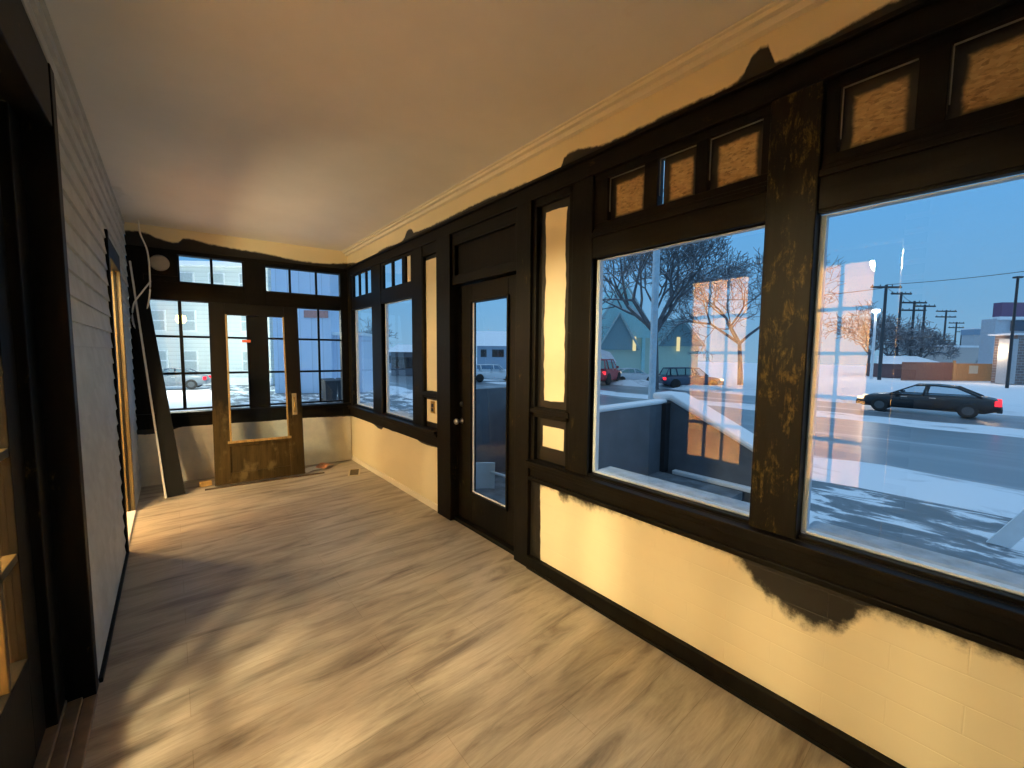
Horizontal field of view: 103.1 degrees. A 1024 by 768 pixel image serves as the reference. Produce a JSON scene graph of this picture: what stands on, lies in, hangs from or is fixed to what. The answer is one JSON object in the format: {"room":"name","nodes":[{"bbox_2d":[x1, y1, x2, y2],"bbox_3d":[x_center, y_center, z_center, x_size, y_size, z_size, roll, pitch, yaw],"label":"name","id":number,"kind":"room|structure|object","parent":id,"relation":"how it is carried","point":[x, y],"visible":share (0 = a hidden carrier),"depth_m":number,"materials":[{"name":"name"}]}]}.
{"room":"enclosed porch","nodes":[
{"label":"enclosed porch","id":0,"kind":"room"},
{"bbox_2d":[21,0,140,680],"bbox_3d":[-1.750,-0.049,1.562,0.060,2.830,7.240,-3,6,-40],"label":"wall","id":1,"kind":"structure","parent":0,"point":[91,206],"depth_m":2.15,"materials":[{"name":"white"}]},
{"bbox_2d":[33,694,97,767],"bbox_3d":[-1.304,1.410,0.933,0.315,0.045,1.920,-3,6,-40],"label":"trim","id":2,"kind":"structure","parent":1,"relation":"attached to","point":[64,744],"depth_m":1.55,"materials":[{"name":"wood"}]},
{"bbox_2d":[98,552,128,682],"bbox_3d":[-2.358,1.290,2.420,0.032,0.020,1.540,-3,6,-40],"label":"baseboard","id":3,"kind":"structure","parent":1,"relation":"attached to","point":[111,629],"depth_m":2.20,"materials":[{"name":"black paint"}]},
{"bbox_2d":[127,510,135,541],"bbox_3d":[-3.295,1.220,3.302,0.310,0.028,0.980,-3,6,-40],"label":"trim","id":4,"kind":"structure","parent":1,"relation":"attached to","point":[131,514],"depth_m":3.53,"materials":[{"name":"white paint"}]},
{"bbox_2d":[124,222,346,276],"bbox_3d":[-3.163,-1.475,4.912,2.204,0.520,0.133,-2,5,-33],"label":"wall","id":5,"kind":"structure","parent":0,"point":[153,236],"depth_m":4.67,"materials":[{"name":"paint"}]},
{"bbox_2d":[150,255,169,270],"bbox_3d":[-3.814,-1.311,4.399,0.170,0.170,0.026,-2,5,-33],"label":"round cover plate","id":6,"kind":"object","parent":5,"relation":"attached to","point":[157,262],"visible":0.94,"depth_m":4.39,"materials":[{"name":"grey ceramic"}]},
{"bbox_2d":[143,255,244,287],"bbox_3d":[-3.598,-1.294,4.623,0.926,0.325,0.060,-2,5,-33],"label":"window","id":7,"kind":"structure","parent":5,"relation":"in","point":[146,276],"depth_m":4.57,"materials":[{"name":"black paint"}]},
{"bbox_2d":[125,244,346,274],"bbox_3d":[-3.163,-1.470,4.913,2.204,0.070,0.132,-2,5,-33],"label":"trim","id":8,"kind":"structure","parent":5,"relation":"attached to","point":[268,263],"depth_m":4.89,"materials":[{"name":"black wood"}]},
{"bbox_2d":[144,280,340,310],"bbox_3d":[-3.170,-1.057,4.949,2.204,0.200,0.122,-2,5,-33],"label":"trim","id":9,"kind":"structure","parent":5,"relation":"attached to","point":[161,290],"depth_m":4.75,"materials":[{"name":"black wood"}]},
{"bbox_2d":[265,266,339,296],"bbox_3d":[-2.683,-1.304,5.228,0.906,0.330,0.060,-2,5,-33],"label":"window","id":10,"kind":"structure","parent":5,"relation":"in","point":[289,270],"depth_m":5.20,"materials":[{"name":"black paint"}]},
{"bbox_2d":[137,415,350,486],"bbox_3d":[-3.186,0.768,5.089,2.204,0.640,0.120,-2,5,-33],"label":"wall","id":11,"kind":"structure","parent":0,"point":[327,439],"depth_m":4.90,"materials":[{"name":"paint"}]},
{"bbox_2d":[125,249,151,429],"bbox_3d":[-4.039,-0.477,4.419,0.131,1.950,0.126,-2,5,-33],"label":"trim","id":12,"kind":"structure","parent":11,"relation":"on","point":[142,403],"depth_m":4.37,"materials":[{"name":"black wood"}]},
{"bbox_2d":[151,299,249,410],"bbox_3d":[-3.598,-0.334,4.702,0.946,1.250,0.060,-2,5,-33],"label":"window","id":13,"kind":"structure","parent":11,"relation":"in","point":[181,336],"depth_m":4.61,"materials":[{"name":"black paint"}]},
{"bbox_2d":[136,402,350,428],"bbox_3d":[-3.168,0.376,5.038,2.204,0.170,0.170,-2,5,-33],"label":"trim","id":14,"kind":"structure","parent":11,"relation":"on","point":[238,415],"depth_m":4.94,"materials":[{"name":"black wood"}]},
{"bbox_2d":[208,302,304,485],"bbox_3d":[-2.962,0.087,4.755,0.885,2.023,0.341,-2,5,-33],"label":"door","id":15,"kind":"structure","parent":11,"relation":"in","point":[239,461],"depth_m":4.68,"materials":[{"name":"brown wood"}]},
{"bbox_2d":[244,262,270,421],"bbox_3d":[-3.135,-0.515,5.013,0.222,1.950,0.126,-2,5,-33],"label":"trim","id":16,"kind":"structure","parent":11,"relation":"on","point":[254,273],"depth_m":4.96,"materials":[{"name":"black wood"}]},
{"bbox_2d":[268,308,342,404],"bbox_3d":[-2.680,-0.373,5.306,0.890,1.250,0.060,-2,5,-33],"label":"window","id":17,"kind":"structure","parent":11,"relation":"in","point":[319,370],"depth_m":5.37,"materials":[{"name":"black paint"}]},
{"bbox_2d":[45,0,773,250],"bbox_3d":[-0.918,-1.550,2.207,2.550,0.080,7.550,-3,6,-40],"label":"ceiling","id":18,"kind":"structure","parent":0,"point":[323,124],"depth_m":2.07,"materials":[{"name":"paint"}]},
{"bbox_2d":[132,220,150,328],"bbox_3d":[-3.856,-1.129,4.220,0.170,1.118,0.070,-3,6,-40],"label":"hanging cable","id":19,"kind":"object","parent":18,"relation":"hanging from","point":[149,282],"visible":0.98,"depth_m":4.23,"materials":[{"name":"white paint"}]},
{"bbox_2d":[83,460,850,767],"bbox_3d":[-0.916,1.337,2.482,2.540,0.060,7.600,-3,6,-40],"label":"floor","id":20,"kind":"structure","parent":0,"point":[333,618],"depth_m":2.01,"materials":[{"name":"grey laminate"}]},
{"bbox_2d":[129,261,166,498],"bbox_3d":[-3.736,-0.061,4.172,0.589,2.421,0.020,3,5,31],"label":"strip","id":21,"kind":"object","parent":20,"relation":"on","point":[130,264],"visible":1,"depth_m":4.16,"materials":[{"name":"white paint"}]},
{"bbox_2d":[128,290,185,497],"bbox_3d":[-3.676,0.087,4.215,0.590,2.137,0.134,2,5,24],"label":"leaning board","id":22,"kind":"object","parent":20,"relation":"on","point":[173,478],"visible":1,"depth_m":4.21,"materials":[{"name":"wood"}]},
{"bbox_2d":[199,480,211,486],"bbox_3d":[-3.399,1.103,4.513,0.060,0.055,0.100,3,5,33],"label":"wood block","id":23,"kind":"object","parent":20,"relation":"on","point":[205,483],"visible":1,"depth_m":4.50,"materials":[{"name":"brown wood"}]},
{"bbox_2d":[205,472,323,490],"bbox_3d":[-2.809,1.116,4.700,1.180,0.012,0.026,-2,5,-34],"label":"batten","id":24,"kind":"object","parent":20,"relation":"on","point":[319,472],"visible":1,"depth_m":4.65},
{"bbox_2d":[348,468,360,475],"bbox_3d":[-1.962,1.098,5.064,0.140,0.006,0.300,-1,5,-19],"label":"floor vent","id":25,"kind":"object","parent":20,"relation":"in","point":[352,472],"visible":1,"depth_m":5.05,"materials":[{"name":"beige metal"}]},
{"bbox_2d":[347,0,1023,767],"bbox_3d":[0.033,-0.140,2.946,0.086,2.830,7.080,-3,6,-40],"label":"wall","id":26,"kind":"structure","parent":0,"point":[918,694],"depth_m":1.79,"materials":[{"name":"beige paint"}]},
{"bbox_2d":[338,272,349,414],"bbox_3d":[-2.293,-0.550,5.567,0.096,1.950,0.126,-2,5,-33],"label":"trim","id":27,"kind":"structure","parent":26,"relation":"on","point":[344,343],"depth_m":5.51,"materials":[{"name":"black wood"}]},
{"bbox_2d":[347,265,356,404],"bbox_3d":[-2.191,-0.651,5.544,0.068,1.864,0.230,-3,6,-40],"label":"trim","id":28,"kind":"structure","parent":26,"relation":"attached to","point":[350,311],"depth_m":5.47,"materials":[{"name":"black wood"}]},
{"bbox_2d":[353,306,390,411],"bbox_3d":[-1.820,-0.318,5.268,0.220,1.360,0.770,-3,6,-40],"label":"window","id":29,"kind":"structure","parent":26,"relation":"in","point":[367,405],"depth_m":5.48,"materials":[{"name":"black paint"}]},
{"bbox_2d":[351,268,371,309],"bbox_3d":[-1.882,-1.186,5.144,0.060,0.450,0.710,-3,6,-40],"label":"window","id":30,"kind":"structure","parent":29,"relation":"attached to","point":[369,269],"depth_m":5.15,"materials":[{"name":"black paint"}]},
{"bbox_2d":[371,264,386,413],"bbox_3d":[-1.571,-0.569,4.809,0.064,1.824,0.280,-3,6,-40],"label":"trim","id":31,"kind":"structure","parent":26,"relation":"attached to","point":[377,330],"depth_m":4.76,"materials":[{"name":"black wood"}]},
{"bbox_2d":[347,405,436,446],"bbox_3d":[-1.475,0.431,4.724,0.110,0.155,2.500,-3,6,-40],"label":"trim","id":32,"kind":"structure","parent":26,"relation":"attached to","point":[427,434],"depth_m":4.40,"materials":[{"name":"black wood"}]},
{"bbox_2d":[351,455,437,511],"bbox_3d":[-1.468,1.098,4.766,0.024,0.060,2.470,-3,6,-40],"label":"baseboard","id":33,"kind":"structure","parent":26,"relation":"attached to","point":[404,488],"depth_m":4.49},
{"bbox_2d":[382,298,412,422],"bbox_3d":[-1.163,-0.252,4.484,0.220,1.360,0.840,-3,6,-40],"label":"window","id":34,"kind":"structure","parent":26,"relation":"in","point":[402,415],"depth_m":4.71,"materials":[{"name":"black paint"}]},
{"bbox_2d":[381,251,411,303],"bbox_3d":[-1.224,-1.121,4.360,0.060,0.450,0.780,-3,6,-40],"label":"window","id":35,"kind":"structure","parent":34,"relation":"attached to","point":[406,258],"depth_m":4.29,"materials":[{"name":"black paint"}]},
{"bbox_2d":[411,246,423,425],"bbox_3d":[-0.910,-0.503,4.021,0.064,1.824,0.220,-3,6,-40],"label":"trim","id":36,"kind":"structure","parent":26,"relation":"attached to","point":[416,254],"depth_m":4.00,"materials":[{"name":"black wood"}]},
{"bbox_2d":[422,241,436,426],"bbox_3d":[-0.747,-0.434,3.824,0.072,1.730,0.300,-3,6,-40],"label":"trim","id":37,"kind":"structure","parent":26,"relation":"attached to","point":[429,249],"depth_m":3.90,"materials":[{"name":"black wood"}]},
{"bbox_2d":[436,234,459,520],"bbox_3d":[-0.560,-0.034,3.668,0.140,2.500,0.230,-3,6,-40],"label":"trim","id":38,"kind":"structure","parent":26,"relation":"attached to","point":[447,294],"depth_m":3.60,"materials":[{"name":"black wood"}]},
{"bbox_2d":[454,515,513,554],"bbox_3d":[-0.198,1.236,3.358,0.110,0.041,0.890,-3,6,-40],"label":"trim","id":39,"kind":"structure","parent":26,"relation":"attached to","point":[492,538],"depth_m":3.31,"materials":[{"name":"black wood"}]},
{"bbox_2d":[452,208,516,285],"bbox_3d":[-0.186,-1.022,3.180,0.123,0.450,0.890,-3,6,-40],"label":"trim","id":40,"kind":"structure","parent":26,"relation":"attached to","point":[508,219],"depth_m":3.12,"materials":[{"name":"black wood"}]},
{"bbox_2d":[454,274,515,545],"bbox_3d":[-0.203,0.201,3.264,0.119,2.038,0.885,-3,6,-40],"label":"door","id":41,"kind":"structure","parent":26,"relation":"in","point":[495,517],"depth_m":3.38,"materials":[{"name":"black wood"}]},
{"bbox_2d":[514,200,533,566],"bbox_3d":[0.122,0.034,2.855,0.140,2.500,0.145,-3,6,-40],"label":"trim","id":42,"kind":"structure","parent":26,"relation":"attached to","point":[524,256],"depth_m":2.80,"materials":[{"name":"black wood"}]},
{"bbox_2d":[530,184,573,469],"bbox_3d":[0.264,-0.333,2.620,0.072,1.730,0.350,-3,6,-40],"label":"trim","id":43,"kind":"structure","parent":26,"relation":"attached to","point":[536,411],"depth_m":2.67,"materials":[{"name":"black wood"}]},
{"bbox_2d":[568,175,596,474],"bbox_3d":[0.428,-0.370,2.428,0.064,1.824,0.150,-3,6,-40],"label":"trim","id":44,"kind":"structure","parent":26,"relation":"attached to","point":[582,290],"depth_m":2.40,"materials":[{"name":"black wood"}]},
{"bbox_2d":[341,0,829,255],"bbox_3d":[-0.017,-1.520,2.789,0.085,0.055,7.080,-3,6,-40],"label":"trim","id":45,"kind":"structure","parent":26,"relation":"attached to","point":[777,13],"depth_m":2.03,"materials":[{"name":"wood"}]},
{"bbox_2d":[588,181,766,522],"bbox_3d":[0.821,-0.113,2.099,0.244,1.480,0.950,-3,6,-40],"label":"window","id":46,"kind":"structure","parent":26,"relation":"in","point":[732,508],"depth_m":2.01,"materials":[{"name":"black paint"}]},
{"bbox_2d":[594,104,771,229],"bbox_3d":[0.777,-0.993,1.988,0.058,0.310,0.890,-3,6,-40],"label":"window","id":47,"kind":"structure","parent":46,"relation":"attached to","point":[732,155],"depth_m":1.91,"materials":[{"name":"black paint"}]},
{"bbox_2d":[345,0,1023,276],"bbox_3d":[0.022,-1.275,2.829,0.095,0.112,7.060,-3,6,-40],"label":"trim","id":48,"kind":"structure","parent":26,"relation":"attached to","point":[917,22],"depth_m":1.65,"materials":[{"name":"black wood"}]},
{"bbox_2d":[526,554,906,767],"bbox_3d":[1.184,1.348,1.584,0.050,0.090,3.330,-3,6,-40],"label":"baseboard","id":49,"kind":"structure","parent":26,"relation":"attached to","point":[837,743],"depth_m":1.81,"materials":[{"name":"black paint"}]},
{"bbox_2d":[525,459,1023,659],"bbox_3d":[1.197,0.697,1.540,0.110,0.155,3.330,-3,6,-40],"label":"trim","id":50,"kind":"structure","parent":26,"relation":"attached to","point":[989,621],"depth_m":1.53,"materials":[{"name":"black wood"}]},
{"bbox_2d":[749,81,826,538],"bbox_3d":[1.097,-0.251,1.625,0.075,1.719,0.170,-3,6,-40],"label":"wooden post","id":51,"kind":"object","parent":26,"relation":"attached to","point":[791,237],"depth_m":1.59,"materials":[{"name":"black wood"}]},
{"bbox_2d":[797,166,1023,605],"bbox_3d":[1.776,0.050,0.984,0.220,1.340,1.780,-3,6,-40],"label":"window","id":52,"kind":"structure","parent":26,"relation":"in","point":[1005,585],"depth_m":1.45,"materials":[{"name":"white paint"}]},
{"bbox_3d":[1.420,0.141,-0.575,2.670,2.830,0.120,-3,6,-40],"label":"wall","id":53,"kind":"structure","parent":0,"visible":0},
{"bbox_2d":[818,108,1023,209],"bbox_3d":[1.723,-0.672,0.847,0.074,0.160,1.770,-3,6,-40],"label":"trim","id":54,"kind":"structure","parent":53,"relation":"attached to","point":[994,144],"depth_m":1.29,"materials":[{"name":"black wood"}]},
{"bbox_2d":[821,1,1023,165],"bbox_3d":[1.739,-0.897,0.842,0.058,0.310,1.770,-3,6,-40],"label":"window","id":55,"kind":"structure","parent":53,"relation":"in","point":[972,72],"depth_m":1.29,"materials":[{"name":"black paint"}]},
{"bbox_3d":[-1.952,-0.050,1.562,0.250,2.830,7.500,-3,6,-40],"label":"wall","id":56,"kind":"structure","parent":0,"visible":0},
{"bbox_2d":[0,189,45,767],"bbox_3d":[-1.516,0.202,1.165,0.089,2.315,0.840,-3,6,-40],"label":"door","id":57,"kind":"structure","parent":56,"relation":"in","point":[22,711],"depth_m":1.39,"materials":[{"name":"black paint"}]},
{"bbox_2d":[0,0,51,126],"bbox_3d":[-1.279,-1.051,0.749,0.285,0.240,1.920,-3,6,-40],"label":"trim","id":58,"kind":"structure","parent":56,"relation":"attached to","point":[24,76],"depth_m":1.33,"materials":[{"name":"black wood"}]},
{"bbox_2d":[0,63,98,728],"bbox_3d":[-1.881,0.067,1.547,0.290,2.600,0.220,-3,6,-40],"label":"trim","id":59,"kind":"structure","parent":56,"relation":"attached to","point":[30,165],"depth_m":1.60,"materials":[{"name":"black wood"}]},
{"bbox_2d":[104,229,128,551],"bbox_3d":[-3.278,0.063,3.213,0.320,2.330,1.090,-3,6,-40],"label":"trim","id":60,"kind":"structure","parent":56,"relation":"attached to","point":[112,257],"depth_m":2.91,"materials":[{"name":"black paint"}]},
{"bbox_2d":[107,271,135,511],"bbox_3d":[-3.611,0.101,3.603,0.305,2.190,0.090,-3,6,-40],"label":"trim","id":61,"kind":"structure","parent":56,"relation":"attached to","point":[117,273],"depth_m":3.67,"materials":[{"name":"brown wood"}]},
{"bbox_2d":[113,271,130,511],"bbox_3d":[-3.572,0.101,3.603,0.185,2.190,0.022,-3,6,-40],"label":"trim","id":62,"kind":"structure","parent":56,"relation":"attached to","point":[114,276],"depth_m":3.65,"materials":[{"name":"black paint"}]},
{"label":"outside","id":63,"kind":"structure","parent":0,"visible":0},
{"bbox_2d":[165,357,1023,411],"bbox_3d":[-6.583,-3.618,85.746,220.000,0.240,260.000,-3,6,-40],"label":"ground","id":64,"kind":"structure","parent":63,"point":[846,379],"depth_m":40.44,"materials":[{"name":"snow"}]},
{"bbox_2d":[175,315,186,381],"bbox_3d":[-21.988,-2.032,27.169,0.600,5.145,0.600,-3,6,-40],"label":"street lamp","id":65,"kind":"object","parent":64,"relation":"on","point":[184,319],"visible":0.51,"depth_m":26.89,"materials":[{"name":"metal"}]},
{"bbox_2d":[162,367,210,388],"bbox_3d":[-24.650,-0.412,29.446,4.444,1.537,2.016,-2,5,-26],"label":"car","id":66,"kind":"object","parent":64,"relation":"on","point":[193,381],"visible":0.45,"depth_m":29.22,"materials":[{"name":"grey paint"}]},
{"bbox_2d":[476,331,505,368],"bbox_3d":[-3.431,-6.228,73.891,5.962,6.703,9.000,0,4,0],"label":"house","id":67,"kind":"structure","parent":64,"relation":"on","point":[491,345],"depth_m":70.05,"materials":[{"name":"metal"}]},
{"bbox_2d":[601,281,705,375],"bbox_3d":[15.058,-6.275,49.851,13.100,10.769,9.830,0,4,0],"label":"house","id":68,"kind":"structure","parent":64,"relation":"on","point":[626,338],"depth_m":45.66,"materials":[{"name":"teal"}]},
{"bbox_2d":[659,247,845,384],"bbox_3d":[22.004,-6.658,39.050,13.479,13.331,15.183,-4,6,-45],"label":"bare tree","id":69,"kind":"object","parent":64,"relation":"on","point":[730,325],"visible":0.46,"depth_m":38.61,"materials":[{"name":"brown plant"}]},
{"bbox_2d":[869,309,880,378],"bbox_3d":[43.812,-4.819,49.294,0.840,8.430,0.840,-3,6,-40],"label":"street lamp","id":70,"kind":"object","parent":64,"relation":"on","point":[875,311],"visible":1,"depth_m":49.20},
{"bbox_2d":[823,300,937,375],"bbox_3d":[52.224,-6.542,58.187,11.446,10.702,12.662,-3,6,-40],"label":"bare tree","id":71,"kind":"object","parent":64,"relation":"on","point":[890,326],"visible":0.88,"depth_m":57.93,"materials":[{"name":"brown plant"}]},
{"bbox_2d":[870,285,901,379],"bbox_3d":[43.211,-5.977,47.417,3.473,11.015,0.377,0,4,-2],"label":"utility pole","id":72,"kind":"object","parent":64,"relation":"on","point":[879,374],"visible":1,"depth_m":47.30,"materials":[{"name":"brown wood"}]},
{"bbox_2d":[886,271,1023,284],"bbox_3d":[47.203,-11.065,41.504,0.060,0.428,13.556,-3,5,-36],"label":"wire","id":73,"kind":"object","parent":72,"relation":"attached to","point":[1021,271],"visible":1,"depth_m":42.29,"materials":[{"name":"black metal"}]},
{"bbox_2d":[858,326,932,356],"bbox_3d":[57.144,-5.371,61.583,8.882,7.925,8.976,-3,6,-40],"label":"bare tree","id":74,"kind":"object","parent":64,"relation":"on","point":[905,340],"visible":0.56,"depth_m":59.74,"materials":[{"name":"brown plant"}]},
{"bbox_2d":[891,292,911,355],"bbox_3d":[55.484,-7.188,58.453,2.354,11.953,2.029,-3,6,-40],"label":"utility pole","id":75,"kind":"object","parent":64,"relation":"on","point":[892,293],"visible":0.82,"depth_m":58.13,"materials":[{"name":"brown wood"}]},
{"bbox_2d":[867,356,936,377],"bbox_3d":[52.015,-2.304,54.093,6.903,2.821,5.000,0,4,0],"label":"hut","id":76,"kind":"object","parent":64,"relation":"on","point":[891,365],"visible":0.38,"depth_m":53.02,"materials":[{"name":"metal"}]},
{"bbox_2d":[901,301,926,355],"bbox_3d":[59.335,-6.808,60.415,2.882,10.961,2.471,-3,6,-40],"label":"utility pole","id":77,"kind":"object","parent":64,"relation":"on","point":[913,310],"visible":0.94,"depth_m":60.02,"materials":[{"name":"brown wood"}]},
{"bbox_2d":[884,326,960,359],"bbox_3d":[65.577,-5.714,65.499,9.833,8.185,9.308,-3,6,-40],"label":"bare tree","id":78,"kind":"object","parent":64,"relation":"on","point":[925,328],"visible":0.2,"depth_m":64.98,"materials":[{"name":"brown plant"}]},
{"bbox_2d":[888,329,959,359],"bbox_3d":[63.602,-5.012,63.386,7.238,7.065,8.686,-3,6,-40],"label":"bare tree","id":79,"kind":"object","parent":64,"relation":"on","point":[936,337],"visible":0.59,"depth_m":61.91,"materials":[{"name":"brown plant"}]},
{"bbox_2d":[916,304,935,355],"bbox_3d":[64.930,-7.062,64.415,2.701,10.952,2.319,-3,6,-40],"label":"utility pole","id":80,"kind":"object","parent":64,"relation":"on","point":[929,305],"visible":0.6,"depth_m":64.02,"materials":[{"name":"brown wood"}]},
{"bbox_2d":[900,362,952,380],"bbox_3d":[48.107,-1.464,47.217,5.892,2.128,0.180,0,4,0],"label":"enclosure","id":81,"kind":"object","parent":64,"relation":"on","point":[919,371],"visible":1,"depth_m":47.12,"materials":[{"name":"brown wood"}]},
{"bbox_2d":[935,310,956,341],"bbox_3d":[85.398,-8.621,80.453,3.184,11.958,2.723,-3,6,-40],"label":"utility pole","id":82,"kind":"object","parent":64,"relation":"on","point":[945,311],"visible":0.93,"depth_m":80.04,"materials":[{"name":"brown wood"}]},
{"bbox_2d":[913,328,980,363],"bbox_3d":[80.540,-5.845,71.312,18.928,7.735,3.200,0,4,0],"label":"building","id":83,"kind":"structure","parent":64,"relation":"on","point":[969,347],"depth_m":70.03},
{"bbox_2d":[948,322,963,344],"bbox_3d":[107.084,-9.407,98.422,2.939,11.151,2.518,-3,6,-40],"label":"utility pole","id":84,"kind":"object","parent":64,"relation":"on","point":[956,323],"visible":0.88,"depth_m":98.00,"materials":[{"name":"brown wood"}]},
{"bbox_2d":[951,360,991,380],"bbox_3d":[54.173,-1.523,47.142,6.239,2.358,0.160,0,4,0],"label":"wooden fence","id":85,"kind":"object","parent":64,"relation":"on","point":[960,372],"visible":0.69,"depth_m":47.12,"materials":[{"name":"wood"}]},
{"bbox_2d":[977,302,1023,363],"bbox_3d":[70.729,-5.925,55.754,10.816,10.102,2.150,0,4,0],"label":"building","id":86,"kind":"structure","parent":64,"relation":"on","point":[1001,322],"depth_m":55.05,"materials":[{"name":"paint"}]},
{"bbox_2d":[988,333,1023,383],"bbox_3d":[53.995,-2.644,42.913,5.575,5.236,2.200,0,4,0],"label":"stone pillar","id":87,"kind":"structure","parent":64,"relation":"on","point":[1001,345],"depth_m":42.21,"materials":[{"name":"stone"}]},
{"bbox_2d":[1005,276,1023,387],"bbox_3d":[44.739,-4.573,36.367,0.560,9.924,0.400,0,4,0],"label":"utility pole","id":88,"kind":"object","parent":64,"relation":"on","point":[1017,278],"visible":1,"depth_m":36.32,"materials":[{"name":"wood"}]},
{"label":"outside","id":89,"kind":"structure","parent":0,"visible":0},
{"bbox_2d":[205,385,1023,574],"bbox_3d":[-10.340,1.089,22.809,9.150,0.180,72.000,-3,6,-40],"label":"ground","id":90,"kind":"structure","parent":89,"point":[961,533],"depth_m":7.07,"materials":[{"name":"snow"}]},
{"bbox_2d":[126,261,274,384],"bbox_3d":[-27.267,-5.053,35.633,15.900,9.790,7.000,0,4,-3],"label":"building","id":91,"kind":"structure","parent":90,"relation":"on","point":[196,350],"depth_m":32.75,"materials":[{"name":"white"}]},
{"bbox_2d":[271,268,372,392],"bbox_3d":[-13.109,-4.082,29.864,5.700,8.970,6.200,0,4,-6],"label":"building","id":92,"kind":"structure","parent":90,"relation":"on","point":[301,282],"depth_m":26.94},
{"bbox_2d":[321,378,338,400],"bbox_3d":[-10.061,0.352,22.383,0.814,1.314,0.740,5,6,44],"label":"bin","id":93,"kind":"object","parent":90,"relation":"on","point":[329,386],"visible":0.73,"depth_m":22.14,"materials":[{"name":"metal"}]},
{"bbox_2d":[336,378,340,399],"bbox_3d":[-9.471,0.319,22.875,0.740,1.314,0.814,-2,5,-28],"label":"bin","id":94,"kind":"object","parent":90,"relation":"on","point":[338,379],"visible":0.38,"depth_m":22.48,"materials":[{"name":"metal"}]},
{"bbox_2d":[476,387,753,503],"bbox_3d":[1.577,1.339,3.979,3.280,2.370,4.310,-3,6,-40],"label":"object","id":95,"kind":"object","parent":90,"relation":"on","point":[672,436],"visible":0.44,"depth_m":4.97,"materials":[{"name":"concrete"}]},
{"bbox_2d":[476,462,504,488],"bbox_3d":[-0.010,1.019,4.537,0.886,0.324,0.130,0,4,-4],"label":"snow shovel","id":96,"kind":"object","parent":95,"relation":"on","point":[485,471],"visible":0.62,"depth_m":4.51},
{"bbox_2d":[648,250,659,399],"bbox_3d":[3.626,-1.863,10.342,0.170,7.800,0.170,-3,6,-40],"label":"pole","id":97,"kind":"object","parent":90,"relation":"on","point":[656,254],"visible":0.32,"depth_m":10.31,"materials":[{"name":"metal"}]},
{"bbox_2d":[986,510,1023,547],"bbox_3d":[7.728,1.844,5.593,0.160,1.200,1.500,-3,6,-40],"label":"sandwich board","id":98,"kind":"object","parent":90,"relation":"on","point":[1010,534],"visible":1,"depth_m":5.97,"materials":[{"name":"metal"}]},
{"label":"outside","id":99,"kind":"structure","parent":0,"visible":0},
{"bbox_2d":[372,386,1023,517],"bbox_3d":[-7.154,0.526,28.053,3.200,0.278,68.000,-3,6,-40],"label":"sidewalk","id":100,"kind":"structure","parent":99,"point":[980,497],"depth_m":8.64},
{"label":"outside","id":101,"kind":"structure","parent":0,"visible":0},
{"bbox_2d":[389,371,1023,437],"bbox_3d":[-3.351,-0.414,41.631,3.300,0.146,92.000,-3,6,-40],"label":"ground","id":102,"kind":"structure","parent":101,"point":[982,429],"depth_m":17.54,"materials":[{"name":"snow"}]},
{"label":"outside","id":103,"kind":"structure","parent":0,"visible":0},
{"bbox_2d":[476,370,1023,415],"bbox_3d":[-3.130,-1.627,54.798,3.800,0.562,112.000,-3,6,-40],"label":"ground","id":104,"kind":"structure","parent":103,"point":[1010,409],"depth_m":29.51,"materials":[{"name":"snow"}]},
{"bbox_2d":[601,349,615,367],"bbox_3d":[9.015,-2.241,42.992,3.124,3.670,4.100,0,4,0],"label":"carport","id":105,"kind":"object","parent":104,"relation":"on","point":[604,354],"visible":0.32,"depth_m":41.00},
{"bbox_2d":[618,368,648,380],"bbox_3d":[11.810,-0.856,39.904,4.545,1.437,2.016,0,4,-6],"label":"car","id":106,"kind":"object","parent":104,"relation":"on","point":[637,375],"visible":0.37,"depth_m":39.07,"materials":[{"name":"white paint"}]},
{"bbox_2d":[659,367,723,387],"bbox_3d":[14.801,-0.524,33.934,4.949,1.738,2.128,1,4,1],"label":"car","id":107,"kind":"object","parent":104,"relation":"on","point":[674,381],"visible":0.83,"depth_m":33.06,"materials":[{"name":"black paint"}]},
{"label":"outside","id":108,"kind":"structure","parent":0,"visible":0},
{"bbox_2d":[389,368,1023,490],"bbox_3d":[-24.468,-2.196,64.314,18.000,0.170,250.000,-3,6,-40],"label":"road","id":109,"kind":"structure","parent":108,"point":[996,460],"depth_m":13.92,"materials":[{"name":"asphalt"}]},
{"bbox_2d":[358,319,398,343],"bbox_3d":[-23.848,-7.135,69.192,9.197,8.921,8.979,-4,6,-44],"label":"bare tree","id":110,"kind":"object","parent":109,"relation":"on","point":[370,329],"visible":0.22,"depth_m":69.65,"materials":[{"name":"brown plant"}]},
{"bbox_2d":[389,345,412,375],"bbox_3d":[-12.864,-3.150,52.014,3.632,3.742,9.000,0,4,0],"label":"house","id":111,"kind":"structure","parent":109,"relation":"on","point":[401,355],"depth_m":48.04,"materials":[{"name":"stone"}]},
{"bbox_2d":[476,364,505,381],"bbox_3d":[-1.858,-1.096,39.909,4.747,1.688,2.128,0,4,-11],"label":"car","id":112,"kind":"object","parent":109,"relation":"on","point":[481,375],"visible":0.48,"depth_m":39.02,"materials":[{"name":"white paint"}]},
{"bbox_2d":[600,359,621,384],"bbox_3d":[8.607,-1.177,37.882,2.128,2.341,4.646,3,5,33],"label":"car","id":113,"kind":"object","parent":109,"relation":"on","point":[607,374],"visible":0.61,"depth_m":36.47,"materials":[{"name":"red paint"}]},
{"bbox_2d":[602,189,756,388],"bbox_3d":[11.193,-6.984,31.449,15.435,14.935,15.786,1,4,8],"label":"bare tree","id":114,"kind":"object","parent":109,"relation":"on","point":[692,252],"visible":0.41,"depth_m":31.32,"materials":[{"name":"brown plant"}]},
{"bbox_2d":[856,383,1002,418],"bbox_3d":[20.476,0.713,20.188,2.072,1.457,5.000,-3,6,-40],"label":"car","id":115,"kind":"object","parent":109,"relation":"on","point":[966,406],"visible":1,"depth_m":19.37,"materials":[{"name":"black paint"}]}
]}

